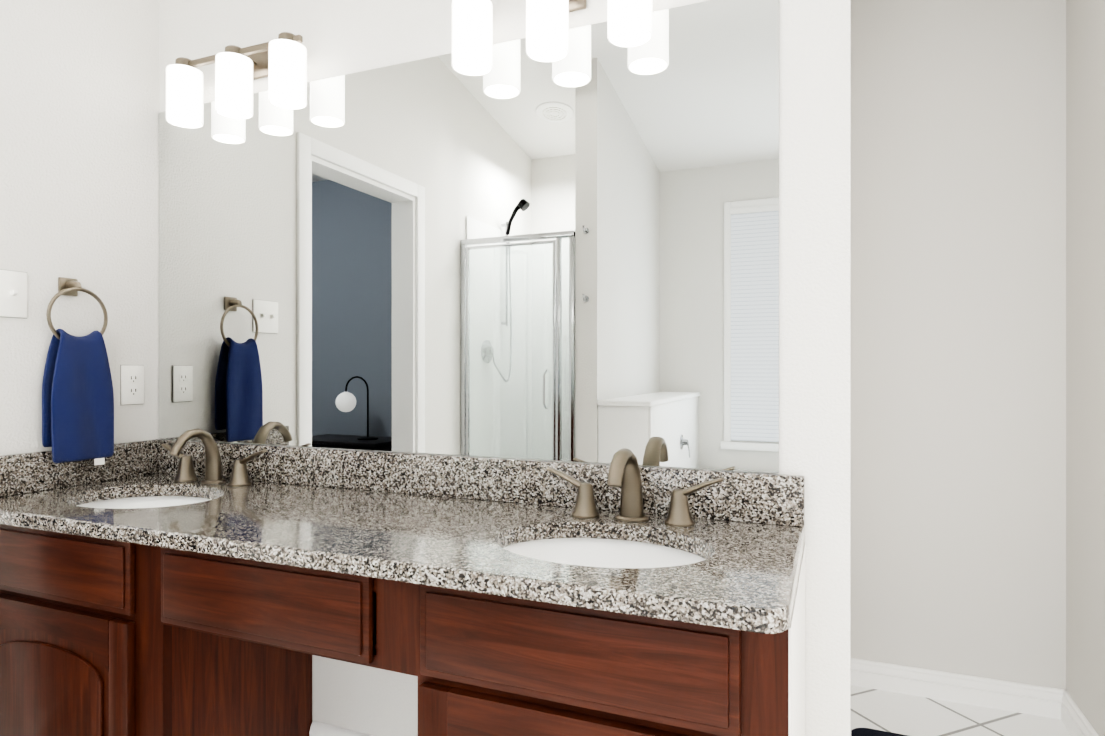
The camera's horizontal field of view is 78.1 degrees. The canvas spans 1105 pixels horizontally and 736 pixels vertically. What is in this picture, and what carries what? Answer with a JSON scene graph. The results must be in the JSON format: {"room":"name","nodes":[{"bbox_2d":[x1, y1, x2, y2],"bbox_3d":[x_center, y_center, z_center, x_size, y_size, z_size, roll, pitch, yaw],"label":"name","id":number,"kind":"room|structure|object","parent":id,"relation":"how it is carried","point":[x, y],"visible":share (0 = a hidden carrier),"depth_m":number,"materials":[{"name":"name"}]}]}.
{"room":"bathroom","nodes":[
{"label":"bathroom","id":0,"kind":"room"},
{"bbox_2d":[0,0,159,455],"bbox_3d":[-1.371,-0.457,1.880,0.120,3.300,0.775,0,0,23],"label":"wall","id":1,"kind":"structure","parent":0,"point":[79,140],"depth_m":1.88,"materials":[{"name":"white paint"}]},
{"bbox_2d":[0,269,26,318],"bbox_3d":[-1.369,-0.187,1.699,0.021,0.120,0.120,0,0,23],"label":"switch plate","id":2,"kind":"object","parent":1,"relation":"attached to","point":[13,294],"visible":1,"depth_m":1.72,"materials":[{"name":"white plastic"}]},
{"bbox_2d":[46,277,107,339],"bbox_3d":[-1.293,-0.151,1.839,0.055,0.187,0.159,0,0,23],"label":"towel ring","id":3,"kind":"object","parent":1,"relation":"attached to","point":[69,287],"visible":0.81,"depth_m":1.83,"materials":[{"name":"silver metal"}]},
{"bbox_2d":[42,329,113,464],"bbox_3d":[-1.274,0.081,1.831,0.062,0.368,0.160,0,0,23],"label":"hanging towel","id":4,"kind":"object","parent":3,"relation":"hanging from","point":[77,406],"visible":0.98,"depth_m":1.80,"materials":[{"name":"blue fabric"}]},
{"bbox_2d":[120,365,143,404],"bbox_3d":[-1.244,0.050,2.019,0.008,0.118,0.073,0,0,23],"label":"electrical outlet plate","id":5,"kind":"object","parent":1,"relation":"attached to","point":[131,384],"visible":1,"depth_m":2.01,"materials":[{"name":"white plastic"}]},
{"bbox_2d":[159,0,452,112],"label":"wall","id":6,"kind":"structure","parent":0,"point":[345,36],"depth_m":1.86,"materials":[{"name":"white paint"}]},
{"bbox_2d":[166,32,306,127],"bbox_3d":[-0.869,-0.801,1.891,0.475,0.200,0.129,0,0,23],"label":"sconce","id":7,"kind":"object","parent":6,"relation":"attached to","point":[280,62],"visible":1,"depth_m":1.84,"materials":[{"name":"white glass"}]},
{"bbox_2d":[159,0,778,472],"bbox_3d":[-0.372,-0.284,1.752,1.816,1.001,0.005,0,0,23],"label":"mirror","id":8,"kind":"object","parent":6,"relation":"attached to","point":[521,254],"visible":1,"depth_m":1.65,"materials":[{"name":"clear glass"}]},
{"bbox_2d":[452,0,652,75],"bbox_3d":[-0.005,-0.801,1.532,0.475,0.200,0.129,0,0,23],"label":"sconce","id":9,"kind":"object","parent":6,"relation":"attached to","point":[629,23],"visible":1,"depth_m":1.50,"materials":[{"name":"white glass"}]},
{"bbox_2d":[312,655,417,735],"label":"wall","id":10,"kind":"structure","parent":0,"point":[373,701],"depth_m":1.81,"materials":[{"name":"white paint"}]},
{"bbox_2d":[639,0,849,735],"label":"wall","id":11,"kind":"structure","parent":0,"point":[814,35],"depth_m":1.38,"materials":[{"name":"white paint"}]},
{"bbox_2d":[850,0,1065,689],"bbox_3d":[1.505,-0.457,2.487,0.819,3.300,0.120,0,0,23],"label":"wall","id":12,"kind":"structure","parent":0,"point":[957,336],"depth_m":2.44,"materials":[{"name":"white paint"}]},
{"bbox_2d":[850,658,856,735],"bbox_3d":[0.852,1.144,1.961,0.021,0.097,1.353,0,0,23],"label":"baseboard","id":13,"kind":"structure","parent":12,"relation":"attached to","point":[853,669],"depth_m":2.56,"materials":[{"name":"white paint"}]},
{"bbox_2d":[853,658,1056,718],"bbox_3d":[1.417,1.144,2.449,0.630,0.097,0.018,0,0,23],"label":"baseboard","id":14,"kind":"structure","parent":12,"relation":"attached to","point":[1043,701],"depth_m":2.43,"materials":[{"name":"white paint"}]},
{"bbox_2d":[850,685,1070,735],"bbox_3d":[-0.289,1.223,0.712,2.774,0.060,4.775,0,0,23],"label":"floor","id":15,"kind":"structure","parent":0,"point":[897,713],"depth_m":2.32,"materials":[{"name":"tile"}]},
{"bbox_2d":[0,524,151,735],"bbox_3d":[-1.009,0.774,1.739,0.652,0.838,0.512,0,0,23],"label":"base cabinet","id":16,"kind":"object","parent":15,"relation":"on","point":[101,637],"depth_m":1.48,"materials":[{"name":"brown wood"}]},
{"bbox_2d":[152,546,391,735],"bbox_3d":[-0.483,0.774,1.521,0.666,0.838,0.512,0,0,23],"label":"base cabinet","id":17,"kind":"object","parent":15,"relation":"on","point":[235,641],"depth_m":1.35,"materials":[{"name":"brown wood"}]},
{"bbox_2d":[309,721,372,735],"bbox_3d":[-0.353,1.081,1.738,0.665,0.224,0.016,0,0,23],"label":"baseboard","id":18,"kind":"structure","parent":15,"relation":"on","point":[316,728],"depth_m":1.84,"materials":[{"name":"white paint"}]},
{"bbox_2d":[392,543,804,735],"bbox_3d":[0.120,0.774,1.271,0.640,0.838,0.512,0,0,23],"label":"base cabinet","id":19,"kind":"object","parent":15,"relation":"on","point":[483,664],"depth_m":1.03,"materials":[{"name":"brown wood"}]},
{"bbox_2d":[0,439,804,633],"bbox_3d":[-0.452,0.286,1.495,1.867,0.135,0.537,0,0,23],"label":"countertop","id":20,"kind":"structure","parent":19,"relation":"on","point":[452,522],"depth_m":1.41,"materials":[{"name":"stone"}]},
{"bbox_2d":[77,496,211,508],"bbox_3d":[-1.023,0.436,1.714,0.451,0.165,0.347,0,0,23],"label":"sink","id":21,"kind":"object","parent":20,"relation":"in","point":[143,502],"visible":0.02,"depth_m":1.88,"materials":[{"name":"white ceramic"}]},
{"bbox_2d":[161,428,266,486],"bbox_3d":[-0.966,0.242,1.853,0.382,0.155,0.163,0,0,23],"label":"faucet","id":22,"kind":"object","parent":20,"relation":"on","point":[213,473],"visible":1,"depth_m":1.88,"materials":[{"name":"silver metal"}]},
{"bbox_2d":[503,538,705,567],"bbox_3d":[0.090,0.436,1.252,0.451,0.165,0.347,0,0,23],"label":"sink","id":23,"kind":"object","parent":20,"relation":"in","point":[603,553],"visible":0.04,"depth_m":1.42,"materials":[{"name":"white ceramic"}]},
{"bbox_2d":[546,448,723,526],"bbox_3d":[0.147,0.242,1.391,0.382,0.155,0.163,0,0,23],"label":"faucet","id":24,"kind":"object","parent":20,"relation":"on","point":[624,472],"visible":1,"depth_m":1.42,"materials":[{"name":"silver metal"}]},
{"bbox_2d":[851,728,907,735],"bbox_3d":[1.067,1.186,1.808,0.500,0.014,0.760,0,0,23],"label":"bath mat","id":25,"kind":"object","parent":15,"relation":"on","point":[863,732],"visible":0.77,"depth_m":2.20,"materials":[{"name":"black fabric"}]},
{"bbox_2d":[1066,0,1104,735],"bbox_3d":[0.914,-0.457,0.148,0.120,3.300,4.655,0,0,23],"label":"wall","id":26,"kind":"structure","parent":0,"point":[1085,354],"depth_m":2.14,"materials":[{"name":"white paint"}]},
{"bbox_2d":[1057,688,1098,735],"bbox_3d":[1.140,1.144,0.877,0.018,0.097,3.134,0,0,23],"label":"baseboard","id":27,"kind":"structure","parent":26,"relation":"attached to","point":[1068,711],"depth_m":2.22,"materials":[{"name":"white paint"}]}
]}

